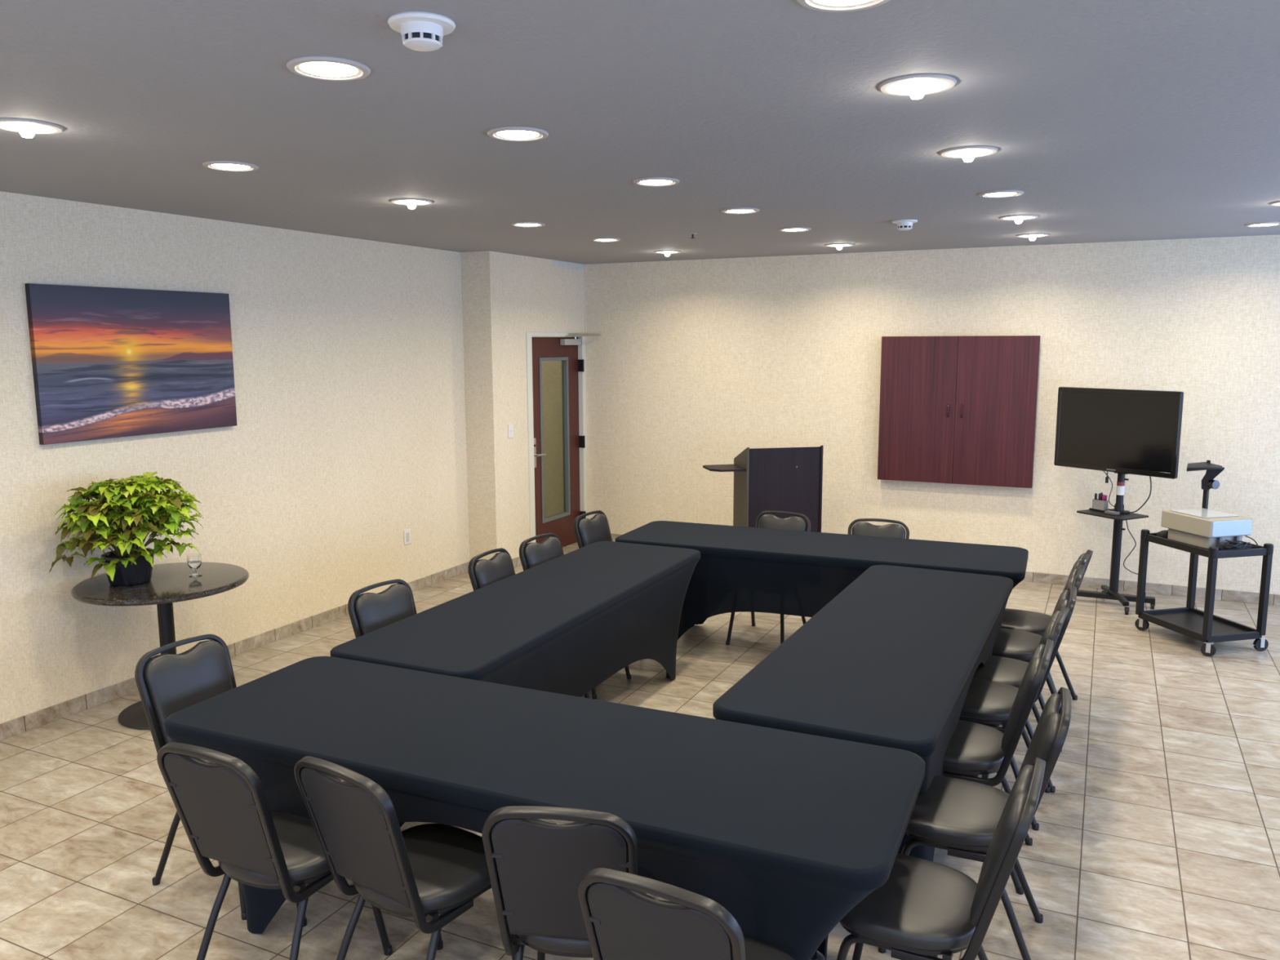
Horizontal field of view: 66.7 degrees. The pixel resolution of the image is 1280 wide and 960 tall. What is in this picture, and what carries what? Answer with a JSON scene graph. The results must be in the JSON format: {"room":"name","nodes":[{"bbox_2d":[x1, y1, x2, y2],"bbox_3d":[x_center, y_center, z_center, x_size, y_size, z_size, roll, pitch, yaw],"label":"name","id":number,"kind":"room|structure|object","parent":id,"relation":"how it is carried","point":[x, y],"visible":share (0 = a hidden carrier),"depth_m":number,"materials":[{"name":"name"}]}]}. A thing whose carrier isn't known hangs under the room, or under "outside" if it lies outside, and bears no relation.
{"room":"conference room","nodes":[
{"label":"conference room","id":0,"kind":"room"},
{"bbox_2d":[0,191,584,724],"bbox_3d":[-3.246,-0.038,4.888,0.445,2.804,11.517,4,9,25],"label":"wall","id":1,"kind":"structure","parent":0,"point":[379,386],"depth_m":6.68,"materials":[{"name":"beige paint"}]},
{"bbox_2d":[24,283,236,444],"bbox_3d":[-2.895,-0.684,5.660,0.035,0.838,1.274,4,9,25],"label":"picture","id":2,"kind":"object","parent":1,"relation":"attached to","point":[108,362],"visible":1,"depth_m":5.55},
{"bbox_2d":[0,556,521,740],"bbox_3d":[-3.367,1.372,4.635,0.306,0.086,10.195,4,9,25],"label":"baseboard","id":3,"kind":"structure","parent":1,"relation":"attached to","point":[17,726],"depth_m":5.75,"materials":[{"name":"tile"}]},
{"bbox_2d":[404,528,410,544],"bbox_3d":[-1.898,0.464,7.940,0.010,0.122,0.078,4,9,25],"label":"wall outlet","id":4,"kind":"object","parent":1,"relation":"attached to","point":[406,532],"visible":1,"depth_m":7.93,"materials":[{"name":"white plastic"}]},
{"bbox_2d":[406,532,409,541],"bbox_3d":[-1.895,0.465,7.939,0.004,0.072,0.036,4,9,25],"label":"socket","id":5,"kind":"object","parent":4,"relation":"attached to","point":[407,533],"depth_m":7.94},
{"bbox_2d":[507,423,513,438],"bbox_3d":[-1.152,-0.437,8.692,0.014,0.122,0.075,4,9,25],"label":"light switch","id":6,"kind":"object","parent":1,"relation":"attached to","point":[510,426],"visible":1,"depth_m":8.69,"materials":[{"name":"white plastic"}]},
{"bbox_2d":[525,332,600,546],"bbox_3d":[-0.757,-0.359,9.449,0.327,2.128,1.100,4,9,25],"label":"door","id":7,"kind":"structure","parent":1,"relation":"in","point":[569,348],"depth_m":9.62,"materials":[{"name":"red wood"}]},
{"bbox_2d":[552,260,583,270],"bbox_3d":[-0.693,-2.081,9.452,0.005,0.064,0.600,4,9,25],"label":"trim","id":8,"kind":"structure","parent":1,"relation":"attached to","point":[559,264],"depth_m":9.43,"materials":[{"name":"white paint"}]},
{"bbox_2d":[583,264,588,518],"bbox_3d":[-0.548,-0.811,9.914,0.012,2.718,0.012,4,9,25],"label":"trim","id":9,"kind":"structure","parent":1,"relation":"attached to","point":[584,264],"depth_m":9.86,"materials":[{"name":"beige paint"}]},
{"bbox_2d":[0,0,1279,264],"bbox_3d":[-0.210,-1.296,3.343,11.000,0.100,11.717,4,9,25],"label":"ceiling","id":10,"kind":"structure","parent":0,"point":[1113,120],"depth_m":3.35,"materials":[{"name":"white paint"}]},
{"bbox_2d":[0,118,63,137],"bbox_3d":[-2.161,-1.229,3.427,0.226,0.045,0.226,4,9,25],"label":"recessed light","id":11,"kind":"object","parent":10,"relation":"in","point":[27,128],"visible":1,"depth_m":3.41,"materials":[{"name":"white glass"}]},
{"bbox_2d":[202,160,258,171],"bbox_3d":[-1.775,-1.361,4.219,0.226,0.011,0.226,4,9,25],"label":"recessed light","id":12,"kind":"object","parent":10,"relation":"in","point":[227,166],"visible":1,"depth_m":4.20,"materials":[{"name":"white glass"}]},
{"bbox_2d":[286,56,370,80],"bbox_3d":[-0.871,-1.150,2.723,0.226,0.011,0.226,4,9,25],"label":"recessed light","id":13,"kind":"object","parent":10,"relation":"in","point":[321,68],"visible":1,"depth_m":2.71,"materials":[{"name":"white glass"}]},
{"bbox_2d":[390,198,432,208],"bbox_3d":[-1.246,-1.502,5.309,0.226,0.045,0.226,4,9,25],"label":"recessed light","id":14,"kind":"object","parent":10,"relation":"in","point":[411,203],"visible":1,"depth_m":5.28,"materials":[{"name":"white glass"}]},
{"bbox_2d":[387,11,455,51],"bbox_3d":[-0.524,-1.071,2.342,0.160,0.059,0.160,4,9,25],"label":"smoke detector","id":15,"kind":"object","parent":10,"relation":"attached to","point":[420,31],"visible":1,"depth_m":2.30,"materials":[{"name":"white plastic"}]},
{"bbox_2d":[404,31,439,41],"bbox_3d":[-0.524,-1.060,2.343,0.086,0.020,0.086,4,9,25],"label":"vent","id":16,"kind":"object","parent":15,"relation":"attached to","point":[409,36],"depth_m":2.31,"materials":[{"name":"white plastic"}]},
{"bbox_2d":[487,126,548,141],"bbox_3d":[-0.450,-1.276,3.588,0.226,0.011,0.226,4,9,25],"label":"recessed light","id":17,"kind":"object","parent":10,"relation":"in","point":[507,133],"visible":1,"depth_m":3.57,"materials":[{"name":"white glass"}]},
{"bbox_2d":[510,222,545,226],"bbox_3d":[-0.733,-1.672,6.364,0.226,0.011,0.226,4,9,25],"label":"recessed light","id":18,"kind":"object","parent":10,"relation":"in","point":[516,224],"visible":1,"depth_m":6.34,"materials":[{"name":"white"}]},
{"bbox_2d":[591,237,621,241],"bbox_3d":[-0.257,-1.814,7.345,0.226,0.011,0.226,4,9,25],"label":"recessed light","id":19,"kind":"object","parent":10,"relation":"in","point":[600,239],"visible":1,"depth_m":7.30,"materials":[{"name":"white"}]},
{"bbox_2d":[632,177,679,186],"bbox_3d":[0.078,-1.433,4.676,0.226,0.011,0.226,4,9,25],"label":"recessed light","id":20,"kind":"object","parent":10,"relation":"in","point":[650,181],"visible":1,"depth_m":4.65,"materials":[{"name":"white glass"}]},
{"bbox_2d":[653,249,679,256],"bbox_3d":[0.235,-1.944,8.360,0.226,0.045,0.226,4,9,25],"label":"recessed light","id":21,"kind":"object","parent":10,"relation":"in","point":[667,253],"visible":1,"depth_m":8.32,"materials":[{"name":"white"}]},
{"bbox_2d":[688,232,697,238],"bbox_3d":[0.378,-1.748,6.962,0.060,0.035,0.060,4,9,25],"label":"sprinkler head","id":22,"kind":"object","parent":10,"relation":"attached to","point":[692,233],"visible":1,"depth_m":6.95},
{"bbox_2d":[720,207,759,213],"bbox_3d":[0.592,-1.587,5.733,0.226,0.011,0.226,4,9,25],"label":"recessed light","id":23,"kind":"object","parent":10,"relation":"in","point":[738,210],"visible":1,"depth_m":5.71,"materials":[{"name":"white"}]},
{"bbox_2d":[777,226,811,231],"bbox_3d":[1.068,-1.729,6.714,0.226,0.011,0.226,4,9,25],"label":"recessed light","id":24,"kind":"object","parent":10,"relation":"in","point":[791,228],"visible":1,"depth_m":6.69,"materials":[{"name":"white"}]},
{"bbox_2d":[825,243,853,249],"bbox_3d":[1.603,-1.872,7.818,0.226,0.045,0.226,4,9,25],"label":"recessed light","id":25,"kind":"object","parent":10,"relation":"in","point":[839,246],"visible":1,"depth_m":7.79,"materials":[{"name":"white"}]},
{"bbox_2d":[796,0,889,12],"bbox_3d":[0.456,-1.073,2.145,0.226,0.011,0.226,4,9,25],"label":"recessed light","id":26,"kind":"object","parent":10,"relation":"in","point":[828,6],"visible":1,"depth_m":2.21,"materials":[{"name":"white glass"}]},
{"bbox_2d":[892,219,917,230],"bbox_3d":[1.708,-1.643,6.276,0.160,0.059,0.160,4,9,25],"label":"smoke detector","id":27,"kind":"object","parent":10,"relation":"attached to","point":[902,224],"visible":1,"depth_m":6.24,"materials":[{"name":"white plastic"}]},
{"bbox_2d":[878,74,956,99],"bbox_3d":[0.833,-1.169,2.924,0.226,0.045,0.226,4,9,25],"label":"recessed light","id":28,"kind":"object","parent":10,"relation":"in","point":[917,86],"visible":1,"depth_m":2.90,"materials":[{"name":"white glass"}]},
{"bbox_2d":[939,146,998,162],"bbox_3d":[1.340,-1.320,3.967,0.226,0.045,0.226,4,9,25],"label":"recessed light","id":29,"kind":"object","parent":10,"relation":"in","point":[967,153],"visible":1,"depth_m":3.94,"materials":[{"name":"white glass"}]},
{"bbox_2d":[977,190,1023,197],"bbox_3d":[1.897,-1.503,5.111,0.226,0.011,0.226,4,9,25],"label":"recessed light","id":30,"kind":"object","parent":10,"relation":"in","point":[997,193],"visible":1,"depth_m":5.08,"materials":[{"name":"white"}]},
{"bbox_2d":[1000,214,1038,223],"bbox_3d":[2.373,-1.629,6.095,0.226,0.045,0.226,4,9,25],"label":"recessed light","id":31,"kind":"object","parent":10,"relation":"in","point":[1018,219],"visible":1,"depth_m":6.07,"materials":[{"name":"white"}]},
{"bbox_2d":[1016,233,1048,240],"bbox_3d":[2.887,-1.782,7.152,0.226,0.045,0.226,4,9,25],"label":"recessed light","id":32,"kind":"object","parent":10,"relation":"in","point":[1032,237],"visible":1,"depth_m":7.12,"materials":[{"name":"white"}]},
{"bbox_2d":[1244,222,1279,226],"bbox_3d":[4.191,-1.715,6.528,0.226,0.011,0.226,4,9,25],"label":"recessed light","id":33,"kind":"object","parent":10,"relation":"in","point":[1263,224],"visible":1,"depth_m":6.52,"materials":[{"name":"white"}]},
{"bbox_2d":[1270,200,1279,205],"bbox_3d":[3.678,-1.545,5.473,0.226,0.045,0.226,4,9,25],"label":"recessed light","id":34,"kind":"object","parent":10,"relation":"in","point":[1277,202],"visible":1,"depth_m":5.49,"materials":[{"name":"white"}]},
{"bbox_2d":[0,541,1279,959],"bbox_3d":[-0.199,1.579,3.755,11.000,0.100,11.717,4,9,25],"label":"floor","id":35,"kind":"structure","parent":0,"point":[1157,837],"depth_m":4.13,"materials":[{"name":"beige tile"}]},
{"bbox_2d":[71,561,248,729],"bbox_3d":[-2.619,0.921,5.397,0.880,0.757,0.880,4,9,25],"label":"pedestal table","id":36,"kind":"object","parent":35,"relation":"on","point":[169,584],"visible":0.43,"depth_m":5.25,"materials":[{"name":"stone"}]},
{"bbox_2d":[48,471,203,586],"bbox_3d":[-2.748,0.261,5.280,0.646,0.582,0.801,4,9,25],"label":"potted plant","id":37,"kind":"object","parent":36,"relation":"on","point":[134,506],"visible":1,"depth_m":5.13,"materials":[{"name":"green plant"}]},
{"bbox_2d":[186,553,201,577],"bbox_3d":[-2.480,0.475,5.416,0.074,0.118,0.074,4,9,25],"label":"water goblet","id":38,"kind":"object","parent":36,"relation":"on","point":[193,560],"visible":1,"depth_m":5.39,"materials":[{"name":"clear glass"}]},
{"bbox_2d":[134,634,246,919],"bbox_3d":[-1.559,1.085,3.714,0.554,0.901,0.419,4,9,28],"label":"banquet chair","id":39,"kind":"object","parent":35,"relation":"on","point":[167,684],"visible":0.43,"depth_m":3.69,"materials":[{"name":"black leather"}]},
{"bbox_2d":[156,742,392,959],"bbox_3d":[-1.137,1.176,3.066,0.419,0.901,0.554,4,9,25],"label":"banquet chair","id":40,"kind":"object","parent":35,"relation":"on","point":[220,802],"visible":0.86,"depth_m":2.88,"materials":[{"name":"black leather"}]},
{"bbox_2d":[347,578,417,638],"bbox_3d":[-1.053,0.956,4.663,0.554,0.884,0.425,5,9,31],"label":"banquet chair","id":41,"kind":"object","parent":35,"relation":"on","point":[368,612],"visible":0.32,"depth_m":4.67,"materials":[{"name":"black leather"}]},
{"bbox_2d":[293,755,514,959],"bbox_3d":[-0.679,1.194,2.928,0.419,0.901,0.554,5,10,34],"label":"banquet chair","id":42,"kind":"object","parent":35,"relation":"on","point":[423,873],"visible":0.9,"depth_m":2.77,"materials":[{"name":"black leather"}]},
{"bbox_2d":[468,547,589,698],"bbox_3d":[-0.615,0.849,5.399,0.554,0.884,0.425,3,9,24],"label":"banquet chair","id":43,"kind":"object","parent":35,"relation":"on","point":[482,572],"visible":0.2,"depth_m":5.38,"materials":[{"name":"black leather"}]},
{"bbox_2d":[481,805,637,959],"bbox_3d":[-0.167,1.222,2.724,0.419,0.901,0.554,1,8,8],"label":"banquet chair","id":44,"kind":"object","parent":35,"relation":"on","point":[538,858],"visible":0.71,"depth_m":2.47,"materials":[{"name":"black leather"}]},
{"bbox_2d":[519,533,631,699],"bbox_3d":[-0.394,0.787,5.853,0.554,0.876,0.427,5,9,30],"label":"banquet chair","id":45,"kind":"object","parent":35,"relation":"on","point":[531,554],"visible":0.3,"depth_m":5.85,"materials":[{"name":"black leather"}]},
{"bbox_2d":[573,510,612,548],"bbox_3d":[-0.123,0.674,6.604,0.554,0.884,0.425,4,9,29],"label":"banquet chair","id":46,"kind":"object","parent":35,"relation":"on","point":[588,531],"visible":0.3,"depth_m":6.60,"materials":[{"name":"black leather"}]},
{"bbox_2d":[577,867,795,959],"bbox_3d":[0.154,1.271,2.369,0.419,0.901,0.554,4,9,28],"label":"banquet chair","id":47,"kind":"object","parent":35,"relation":"on","point":[627,916],"visible":1,"depth_m":2.11,"materials":[{"name":"black leather"}]},
{"bbox_2d":[702,445,822,532],"bbox_3d":[1.019,0.289,8.203,0.940,1.184,0.372,-2,8,-11],"label":"lectern","id":48,"kind":"object","parent":35,"relation":"on","point":[787,479],"visible":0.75,"depth_m":8.03,"materials":[{"name":"laminate"}]},
{"bbox_2d":[702,464,746,471],"bbox_3d":[0.695,-0.099,8.083,0.283,0.018,0.330,-2,8,-11],"label":"shelf","id":49,"kind":"object","parent":48,"relation":"attached to","point":[717,468],"depth_m":8.01,"materials":[{"name":"laminate"}]},
{"bbox_2d":[725,511,810,644],"bbox_3d":[0.892,0.675,6.686,0.432,0.852,0.554,4,9,28],"label":"banquet chair","id":50,"kind":"object","parent":35,"relation":"on","point":[763,520],"visible":0.37,"depth_m":6.79,"materials":[{"name":"black leather"}]},
{"bbox_2d":[811,950,817,959],"bbox_3d":[-0.386,1.219,3.291,2.474,0.733,0.773,3,9,24],"label":"folding table","id":51,"kind":"object","parent":35,"relation":"on","point":[815,956],"visible":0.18,"depth_m":3.23,"materials":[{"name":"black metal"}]},
{"bbox_2d":[164,656,924,959],"bbox_3d":[-0.386,1.218,3.291,2.504,0.742,0.803,3,9,24],"label":"tablecloth","id":52,"kind":"object","parent":51,"relation":"on","point":[788,832],"visible":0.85,"depth_m":3.00,"materials":[{"name":"black fabric"}]},
{"bbox_2d":[848,518,909,538],"bbox_3d":[1.526,0.716,6.396,0.432,0.849,0.554,3,9,21],"label":"banquet chair","id":53,"kind":"object","parent":35,"relation":"on","point":[861,528],"visible":0.27,"depth_m":6.54,"materials":[{"name":"black leather"}]},
{"bbox_2d":[836,757,1045,959],"bbox_3d":[0.823,1.212,2.763,0.554,0.901,0.419,4,9,26],"label":"banquet chair","id":54,"kind":"object","parent":35,"relation":"on","point":[925,909],"visible":0.93,"depth_m":2.63,"materials":[{"name":"black leather"}]},
{"bbox_2d":[877,687,1071,959],"bbox_3d":[1.133,1.135,3.294,0.554,0.901,0.419,3,9,23],"label":"banquet chair","id":55,"kind":"object","parent":35,"relation":"on","point":[961,817],"visible":0.74,"depth_m":3.17,"materials":[{"name":"black leather"}]},
{"bbox_2d":[942,638,1053,894],"bbox_3d":[1.303,1.056,3.836,0.554,0.901,0.419,4,9,26],"label":"banquet chair","id":56,"kind":"object","parent":35,"relation":"on","point":[974,749],"visible":0.62,"depth_m":3.66,"materials":[{"name":"black leather"}]},
{"bbox_2d":[959,605,1069,831],"bbox_3d":[1.567,0.987,4.312,0.554,0.901,0.419,4,9,29],"label":"banquet chair","id":57,"kind":"object","parent":35,"relation":"on","point":[988,703],"visible":0.42,"depth_m":4.17,"materials":[{"name":"black leather"}]},
{"bbox_2d":[973,585,1076,792],"bbox_3d":[1.756,0.939,4.644,0.554,0.901,0.419,3,9,24],"label":"banquet chair","id":58,"kind":"object","parent":35,"relation":"on","point":[1010,671],"visible":0.4,"depth_m":4.52,"materials":[{"name":"black leather"}]},
{"bbox_2d":[991,564,1084,751],"bbox_3d":[1.994,0.875,5.088,0.554,0.901,0.419,4,9,27],"label":"banquet chair","id":59,"kind":"object","parent":35,"relation":"on","point":[1019,645],"visible":0.44,"depth_m":4.96,"materials":[{"name":"black leather"}]},
{"bbox_2d":[1000,549,1093,700],"bbox_3d":[2.199,0.821,5.459,0.554,0.901,0.419,5,10,31],"label":"banquet chair","id":60,"kind":"object","parent":35,"relation":"on","point":[1033,622],"visible":0.45,"depth_m":5.40,"materials":[{"name":"black leather"}]},
{"bbox_2d":[1076,471,1155,614],"bbox_3d":[3.642,0.224,7.466,0.417,1.500,0.556,-5,9,-29],"label":"stand","id":61,"kind":"object","parent":35,"relation":"on","point":[1112,593],"visible":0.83,"depth_m":7.45,"materials":[{"name":"black metal"}]},
{"bbox_2d":[1088,498,1109,511],"bbox_3d":[3.572,0.196,7.550,0.075,0.084,0.135,-4,9,-26],"label":"holder","id":62,"kind":"object","parent":61,"relation":"on","point":[1097,505],"visible":0.95,"depth_m":7.52,"materials":[{"name":"black plastic"}]},
{"bbox_2d":[1104,510,1119,515],"bbox_3d":[3.591,0.249,7.398,0.055,0.020,0.095,-4,9,-27],"label":"receiver","id":63,"kind":"object","parent":61,"relation":"on","point":[1108,512],"visible":1,"depth_m":7.37,"materials":[{"name":"grey plastic"}]},
{"bbox_2d":[1076,508,1148,520],"bbox_3d":[3.611,0.261,7.438,0.315,0.012,0.405,-4,9,-27],"label":"shelf","id":64,"kind":"object","parent":61,"relation":"attached to","point":[1127,515],"depth_m":7.37,"materials":[{"name":"black metal"}]},
{"bbox_2d":[1053,386,1183,479],"bbox_3d":[3.581,-0.372,7.311,0.077,0.622,0.952,-6,10,-34],"label":"television","id":65,"kind":"object","parent":61,"relation":"attached to","point":[1135,432],"visible":1,"depth_m":7.25,"materials":[{"name":"black plastic"}]},
{"bbox_2d":[1109,508,1129,514],"bbox_3d":[3.682,0.240,7.471,0.070,0.018,0.130,-4,9,-27],"label":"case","id":66,"kind":"object","parent":61,"relation":"on","point":[1111,509],"visible":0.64,"depth_m":7.43,"materials":[{"name":"plastic"}]},
{"bbox_2d":[1134,528,1273,656],"bbox_3d":[3.829,0.739,6.607,0.508,0.722,0.676,-2,8,-13],"label":"utility cart","id":67,"kind":"object","parent":35,"relation":"on","point":[1207,628],"visible":0.84,"depth_m":6.45,"materials":[{"name":"black plastic"}]},
{"bbox_2d":[1156,529,1168,538],"bbox_3d":[3.755,0.374,6.802,0.300,0.045,0.080,-2,8,-13],"label":"cover","id":68,"kind":"object","parent":67,"relation":"on","point":[1163,534],"visible":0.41,"depth_m":6.75,"materials":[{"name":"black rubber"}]},
{"bbox_2d":[1137,607,1262,642],"bbox_3d":[3.814,0.986,6.649,0.449,0.047,0.624,-2,8,-13],"label":"shelf","id":69,"kind":"object","parent":67,"relation":"attached to","point":[1187,621],"depth_m":6.61,"materials":[{"name":"black plastic"}]},
{"bbox_2d":[1145,532,1266,558],"bbox_3d":[3.812,0.431,6.569,0.449,0.047,0.624,-2,8,-13],"label":"shelf","id":70,"kind":"object","parent":67,"relation":"attached to","point":[1212,552],"depth_m":6.32,"materials":[{"name":"black plastic"}]},
{"bbox_2d":[1160,460,1252,548],"bbox_3d":[3.853,0.153,6.613,0.424,0.535,0.518,-2,8,-15],"label":"projector","id":71,"kind":"object","parent":67,"relation":"on","point":[1203,527],"visible":0.98,"depth_m":6.51,"materials":[{"name":"beige plastic"}]},
{"bbox_2d":[1219,535,1258,549],"bbox_3d":[3.908,0.411,6.355,0.272,0.081,0.109,-2,8,-13],"label":"power cord","id":72,"kind":"object","parent":67,"relation":"on","point":[1231,544],"visible":1,"depth_m":6.34,"materials":[{"name":"black rubber"}]},
{"bbox_2d":[541,234,1279,594],"bbox_3d":[2.279,-0.600,8.663,11.000,2.804,0.150,4,9,25],"label":"wall","id":73,"kind":"structure","parent":0,"point":[693,364],"depth_m":8.42,"materials":[{"name":"beige paint"}]},
{"bbox_2d":[610,533,1279,605],"bbox_3d":[3.245,0.819,8.310,8.392,0.086,0.011,4,9,25],"label":"baseboard","id":74,"kind":"structure","parent":73,"relation":"attached to","point":[1046,578],"depth_m":7.86,"materials":[{"name":"tile"}]},
{"bbox_2d":[877,335,1039,488],"bbox_3d":[2.696,-0.594,8.305,1.278,1.256,0.128,4,9,25],"label":"upper cabinet","id":75,"kind":"object","parent":73,"relation":"attached to","point":[954,410],"visible":1,"depth_m":8.26,"materials":[{"name":"brown wood"}]},
{"bbox_3d":[-0.474,0.950,5.174,0.715,0.733,2.520,4,9,25],"label":"folding table","id":76,"kind":"object","parent":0,"visible":0},
{"bbox_2d":[329,541,700,697],"bbox_3d":[-0.474,0.949,5.174,0.745,0.742,2.550,4,9,25],"label":"tablecloth","id":77,"kind":"object","parent":76,"relation":"on","point":[566,624],"visible":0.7,"depth_m":4.84,"materials":[{"name":"black fabric"}]},
{"bbox_3d":[1.155,1.043,4.480,0.755,0.733,2.497,4,9,26],"label":"folding table","id":78,"kind":"object","parent":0,"visible":0},
{"bbox_2d":[712,564,1013,861],"bbox_3d":[1.155,1.042,4.479,0.785,0.742,2.527,4,9,26],"label":"tablecloth","id":79,"kind":"object","parent":78,"relation":"on","point":[892,660],"visible":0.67,"depth_m":3.91,"materials":[{"name":"black fabric"}]},
{"bbox_3d":[1.132,0.776,6.342,2.524,0.733,0.727,3,9,23],"label":"folding table","id":80,"kind":"object","parent":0,"visible":0},
{"bbox_2d":[615,520,1028,639],"bbox_3d":[1.132,0.775,6.342,2.554,0.742,0.757,3,9,23],"label":"tablecloth","id":81,"kind":"object","parent":80,"relation":"on","point":[739,569],"visible":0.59,"depth_m":6.13,"materials":[{"name":"black fabric"}]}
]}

